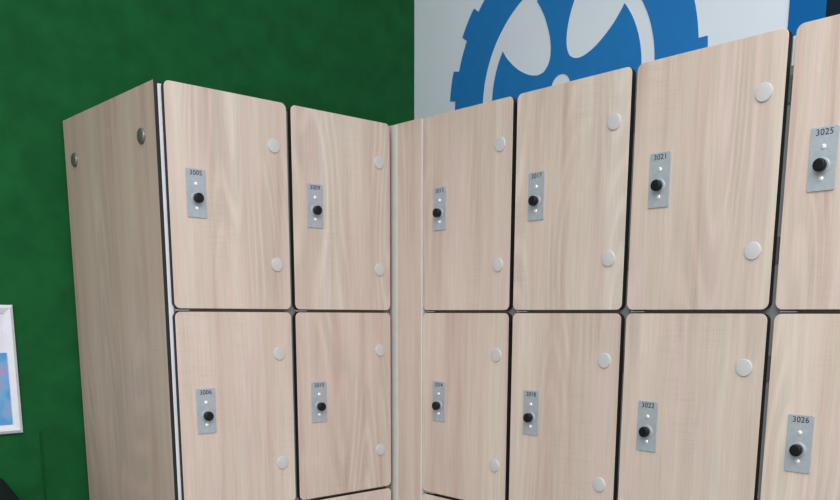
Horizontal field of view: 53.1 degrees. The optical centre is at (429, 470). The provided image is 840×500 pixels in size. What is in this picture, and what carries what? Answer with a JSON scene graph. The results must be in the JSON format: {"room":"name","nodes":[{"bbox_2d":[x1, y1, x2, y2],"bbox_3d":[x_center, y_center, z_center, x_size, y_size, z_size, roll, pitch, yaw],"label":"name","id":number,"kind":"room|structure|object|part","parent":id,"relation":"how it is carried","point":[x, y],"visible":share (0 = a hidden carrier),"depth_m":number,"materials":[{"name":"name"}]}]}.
{"room":"changing room","nodes":[
{"label":"changing room","id":0,"kind":"room"},
{"bbox_2d":[0,0,413,499],"bbox_3d":[-1.946,-0.379,1.246,5.230,3.200,0.100,-9,14,-42],"label":"wall","id":1,"kind":"structure","parent":0,"point":[60,60],"depth_m":2.13,"materials":[{"name":"green paint"}]},
{"bbox_2d":[0,305,22,433],"bbox_3d":[-1.093,-0.234,1.985,0.225,0.310,0.012,-9,14,-42],"label":"framed poster","id":2,"kind":"object","parent":1,"relation":"attached to","point":[10,404],"visible":1,"depth_m":2.05,"materials":[{"name":"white paper"}]},
{"bbox_3d":[-1.094,-0.188,1.995,0.183,0.176,0.001,-9,14,-42],"label":"printed panel","id":3,"kind":"part","parent":2,"relation":"part of","materials":[{"name":"blue paper"}]},
{"bbox_2d":[39,431,46,499],"bbox_3d":[-0.985,0.476,2.226,0.004,1.170,0.004,-9,14,-42],"label":"trim","id":4,"kind":"structure","parent":1,"relation":"attached to","point":[39,431],"depth_m":2.13,"materials":[{"name":"green paint"}]},
{"bbox_2d":[414,0,789,119],"bbox_3d":[1.577,-0.354,1.191,0.100,3.200,4.730,-9,14,-42],"label":"wall","id":5,"kind":"structure","parent":0,"point":[439,25],"depth_m":2.39,"materials":[{"name":"white paint"}]},
{"bbox_2d":[450,0,707,109],"bbox_3d":[0.365,-1.066,2.338,0.002,0.893,0.892,-9,14,-42],"label":"art","id":6,"kind":"object","parent":5,"relation":"attached to","point":[674,23],"visible":0.38,"depth_m":2.32},
{"bbox_2d":[788,0,826,35],"bbox_3d":[0.823,-0.493,1.929,0.004,3.200,0.083,-9,14,-42],"label":"trim","id":7,"kind":"structure","parent":5,"relation":"attached to","point":[800,11],"depth_m":1.84,"materials":[{"name":"blue paint"}]},
{"bbox_2d":[825,0,839,17],"bbox_3d":[1.115,-0.434,1.613,0.004,3.200,0.786,-9,14,-42],"label":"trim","id":8,"kind":"structure","parent":5,"relation":"attached to","point":[833,6],"depth_m":1.79,"materials":[{"name":"black paint"}]},
{"bbox_3d":[-0.360,1.558,-0.174,5.230,0.080,4.830,-9,14,-42],"label":"floor","id":9,"kind":"structure","parent":0,"visible":0},
{"bbox_2d":[0,478,19,499],"bbox_3d":[-1.047,0.548,1.957,0.304,1.125,0.304,-9,14,-42],"label":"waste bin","id":10,"kind":"object","parent":9,"relation":"on","point":[6,493],"visible":1,"depth_m":1.88,"materials":[{"name":"plastic"}]},
{"bbox_2d":[63,79,177,499],"bbox_3d":[-0.728,0.128,2.042,0.015,1.924,0.507,-9,14,-42],"label":"end panel","id":11,"kind":"object","parent":9,"relation":"on","point":[113,152],"visible":1,"depth_m":1.92,"materials":[{"name":"brown wood"}]},
{"bbox_2d":[157,80,295,499],"bbox_3d":[-0.599,0.112,2.133,0.300,1.924,0.535,-9,14,-42],"label":"locker","id":12,"kind":"object","parent":9,"relation":"on","point":[224,154],"visible":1,"depth_m":1.84,"materials":[{"name":"brown wood"}]},
{"bbox_3d":[-0.488,-0.580,1.759,0.044,0.098,0.002,-9,14,-42],"label":"lock plate","id":13,"kind":"part","parent":12,"relation":"part of","materials":[{"name":"metal"}]},
{"bbox_3d":[-0.482,-0.568,1.754,0.021,0.021,0.013,-9,14,-42],"label":"lock knob","id":14,"kind":"part","parent":12,"relation":"part of","materials":[{"name":"black plastic"}]},
{"bbox_3d":[-0.489,-0.130,1.843,0.044,0.098,0.002,-9,14,-42],"label":"lock plate","id":15,"kind":"part","parent":12,"relation":"part of","materials":[{"name":"metal"}]},
{"bbox_3d":[-0.483,-0.118,1.838,0.021,0.021,0.013,-9,14,-42],"label":"lock knob","id":16,"kind":"part","parent":12,"relation":"part of","materials":[{"name":"black plastic"}]},
{"bbox_3d":[-0.431,-0.579,1.822,0.288,0.450,0.013,-9,14,-42],"label":"door","id":17,"kind":"part","parent":12,"relation":"part of","materials":[{"name":"brown wood"}]},
{"bbox_3d":[-0.433,-0.130,1.905,0.288,0.450,0.013,-9,14,-42],"label":"door","id":18,"kind":"part","parent":12,"relation":"part of","materials":[{"name":"brown wood"}]},
{"bbox_2d":[286,105,390,499],"bbox_3d":[-0.377,0.076,2.332,0.300,1.924,0.535,-9,14,-42],"label":"locker","id":19,"kind":"object","parent":9,"relation":"on","point":[338,165],"visible":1,"depth_m":2.04,"materials":[{"name":"brown wood"}]},
{"bbox_3d":[-0.266,-0.615,1.958,0.044,0.098,0.002,-9,14,-42],"label":"lock plate","id":20,"kind":"part","parent":19,"relation":"part of","materials":[{"name":"metal"}]},
{"bbox_3d":[-0.260,-0.604,1.953,0.021,0.021,0.013,-9,14,-42],"label":"lock knob","id":21,"kind":"part","parent":19,"relation":"part of","materials":[{"name":"black plastic"}]},
{"bbox_3d":[-0.268,-0.166,2.041,0.044,0.098,0.002,-9,14,-42],"label":"lock plate","id":22,"kind":"part","parent":19,"relation":"part of","materials":[{"name":"metal"}]},
{"bbox_3d":[-0.262,-0.154,2.036,0.021,0.021,0.013,-9,14,-42],"label":"lock knob","id":23,"kind":"part","parent":19,"relation":"part of","materials":[{"name":"black plastic"}]},
{"bbox_3d":[-0.210,-0.615,2.020,0.288,0.450,0.013,-9,14,-42],"label":"door","id":24,"kind":"part","parent":19,"relation":"part of","materials":[{"name":"brown wood"}]},
{"bbox_3d":[-0.212,-0.165,2.104,0.288,0.450,0.013,-9,14,-42],"label":"door","id":25,"kind":"part","parent":19,"relation":"part of","materials":[{"name":"brown wood"}]},
{"bbox_3d":[-0.214,0.284,2.187,0.288,0.450,0.013,-9,14,-42],"label":"door","id":26,"kind":"part","parent":19,"relation":"part of","materials":[{"name":"brown wood"}]},
{"bbox_2d":[388,118,426,499],"bbox_3d":[-0.066,0.095,2.237,0.019,1.924,0.150,-9,14,-42],"label":"cabinet filler","id":27,"kind":"object","parent":9,"relation":"on","point":[406,311],"visible":0.67,"depth_m":2.12,"materials":[{"name":"brown wood"}]},
{"bbox_2d":[422,97,517,499],"bbox_3d":[0.263,0.096,2.240,0.535,1.924,0.300,-9,14,-42],"label":"locker","id":28,"kind":"object","parent":9,"relation":"on","point":[469,153],"visible":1,"depth_m":1.97,"materials":[{"name":"brown wood"}]},
{"bbox_3d":[0.016,-0.159,2.077,0.013,0.021,0.021,-9,14,-42],"label":"lock knob","id":29,"kind":"part","parent":28,"relation":"part of","materials":[{"name":"black plastic"}]},
{"bbox_3d":[0.017,-0.610,1.994,0.013,0.021,0.021,-9,14,-42],"label":"lock knob","id":30,"kind":"part","parent":28,"relation":"part of","materials":[{"name":"black plastic"}]},
{"bbox_3d":[0.023,-0.170,2.081,0.002,0.098,0.044,-9,14,-42],"label":"lock plate","id":31,"kind":"part","parent":28,"relation":"part of","materials":[{"name":"metal"}]},
{"bbox_3d":[0.082,0.299,2.111,0.013,0.450,0.288,-9,14,-42],"label":"door","id":32,"kind":"part","parent":28,"relation":"part of","materials":[{"name":"brown wood"}]},
{"bbox_3d":[0.024,-0.622,1.998,0.002,0.098,0.044,-9,14,-42],"label":"lock plate","id":33,"kind":"part","parent":28,"relation":"part of","materials":[{"name":"metal"}]},
{"bbox_3d":[0.084,-0.150,2.028,0.013,0.450,0.288,-9,14,-42],"label":"door","id":34,"kind":"part","parent":28,"relation":"part of","materials":[{"name":"brown wood"}]},
{"bbox_3d":[0.086,-0.600,1.945,0.013,0.450,0.288,-9,14,-42],"label":"door","id":35,"kind":"part","parent":28,"relation":"part of","materials":[{"name":"brown wood"}]},
{"bbox_2d":[509,67,637,499],"bbox_3d":[0.465,0.137,2.023,0.535,1.924,0.300,-9,14,-42],"label":"locker","id":36,"kind":"object","parent":9,"relation":"on","point":[575,150],"visible":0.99,"depth_m":1.74,"materials":[{"name":"brown wood"}]},
{"bbox_3d":[0.218,-0.116,1.859,0.013,0.021,0.021,-9,14,-42],"label":"lock knob","id":37,"kind":"part","parent":36,"relation":"part of","materials":[{"name":"black plastic"}]},
{"bbox_3d":[0.225,-0.127,1.864,0.002,0.098,0.044,-9,14,-42],"label":"lock plate","id":38,"kind":"part","parent":36,"relation":"part of","materials":[{"name":"metal"}]},
{"bbox_3d":[0.219,-0.569,1.776,0.013,0.021,0.021,-9,14,-42],"label":"lock knob","id":39,"kind":"part","parent":36,"relation":"part of","materials":[{"name":"black plastic"}]},
{"bbox_3d":[0.226,-0.581,1.780,0.002,0.098,0.044,-9,14,-42],"label":"lock plate","id":40,"kind":"part","parent":36,"relation":"part of","materials":[{"name":"metal"}]},
{"bbox_3d":[0.286,-0.109,1.810,0.013,0.450,0.288,-9,14,-42],"label":"door","id":41,"kind":"part","parent":36,"relation":"part of","materials":[{"name":"brown wood"}]},
{"bbox_3d":[0.288,-0.558,1.727,0.013,0.450,0.288,-9,14,-42],"label":"door","id":42,"kind":"part","parent":36,"relation":"part of","materials":[{"name":"brown wood"}]},
{"bbox_2d":[618,28,793,499],"bbox_3d":[0.667,0.178,1.805,0.535,1.924,0.300,-9,14,-42],"label":"locker","id":43,"kind":"object","parent":9,"relation":"on","point":[712,122],"visible":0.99,"depth_m":1.52,"materials":[{"name":"brown wood"}]},
{"bbox_3d":[0.419,-0.075,1.642,0.013,0.021,0.021,-9,14,-42],"label":"lock knob","id":44,"kind":"part","parent":43,"relation":"part of","materials":[{"name":"black plastic"}]},
{"bbox_3d":[0.426,-0.086,1.646,0.002,0.098,0.044,-9,14,-42],"label":"lock plate","id":45,"kind":"part","parent":43,"relation":"part of","materials":[{"name":"metal"}]},
{"bbox_3d":[0.421,-0.528,1.559,0.013,0.021,0.021,-9,14,-42],"label":"lock knob","id":46,"kind":"part","parent":43,"relation":"part of","materials":[{"name":"black plastic"}]},
{"bbox_3d":[0.428,-0.539,1.563,0.002,0.098,0.044,-9,14,-42],"label":"lock plate","id":47,"kind":"part","parent":43,"relation":"part of","materials":[{"name":"metal"}]},
{"bbox_3d":[0.487,-0.068,1.593,0.013,0.450,0.288,-9,14,-42],"label":"door","id":48,"kind":"part","parent":43,"relation":"part of","materials":[{"name":"brown wood"}]},
{"bbox_3d":[0.489,-0.517,1.510,0.013,0.450,0.288,-9,14,-42],"label":"door","id":49,"kind":"part","parent":43,"relation":"part of","materials":[{"name":"brown wood"}]},
{"bbox_2d":[760,14,839,499],"bbox_3d":[0.867,0.219,1.589,0.535,1.924,0.304,-9,14,-42],"label":"locker","id":50,"kind":"object","parent":9,"relation":"on","point":[801,459],"visible":1,"depth_m":1.39,"materials":[{"name":"brown wood"}]},
{"bbox_3d":[0.621,-0.034,1.424,0.013,0.021,0.021,-9,14,-42],"label":"lock knob","id":51,"kind":"part","parent":50,"relation":"part of","materials":[{"name":"black plastic"}]},
{"bbox_3d":[0.628,-0.045,1.428,0.002,0.098,0.044,-9,14,-42],"label":"lock plate","id":52,"kind":"part","parent":50,"relation":"part of","materials":[{"name":"metal"}]},
{"bbox_3d":[0.689,-0.027,1.375,0.013,0.450,0.288,-9,14,-42],"label":"door","id":53,"kind":"part","parent":50,"relation":"part of","materials":[{"name":"brown wood"}]},
{"bbox_3d":[0.691,-0.476,1.292,0.013,0.450,0.288,-9,14,-42],"label":"door","id":54,"kind":"part","parent":50,"relation":"part of","materials":[{"name":"brown wood"}]},
{"bbox_3d":[0.623,-0.487,1.341,0.013,0.021,0.021,-9,14,-42],"label":"lock knob","id":55,"kind":"part","parent":50,"relation":"part of","materials":[{"name":"black plastic"}]},
{"bbox_3d":[0.629,-0.498,1.345,0.002,0.098,0.044,-9,14,-42],"label":"lock plate","id":56,"kind":"part","parent":50,"relation":"part of","materials":[{"name":"metal"}]}
]}

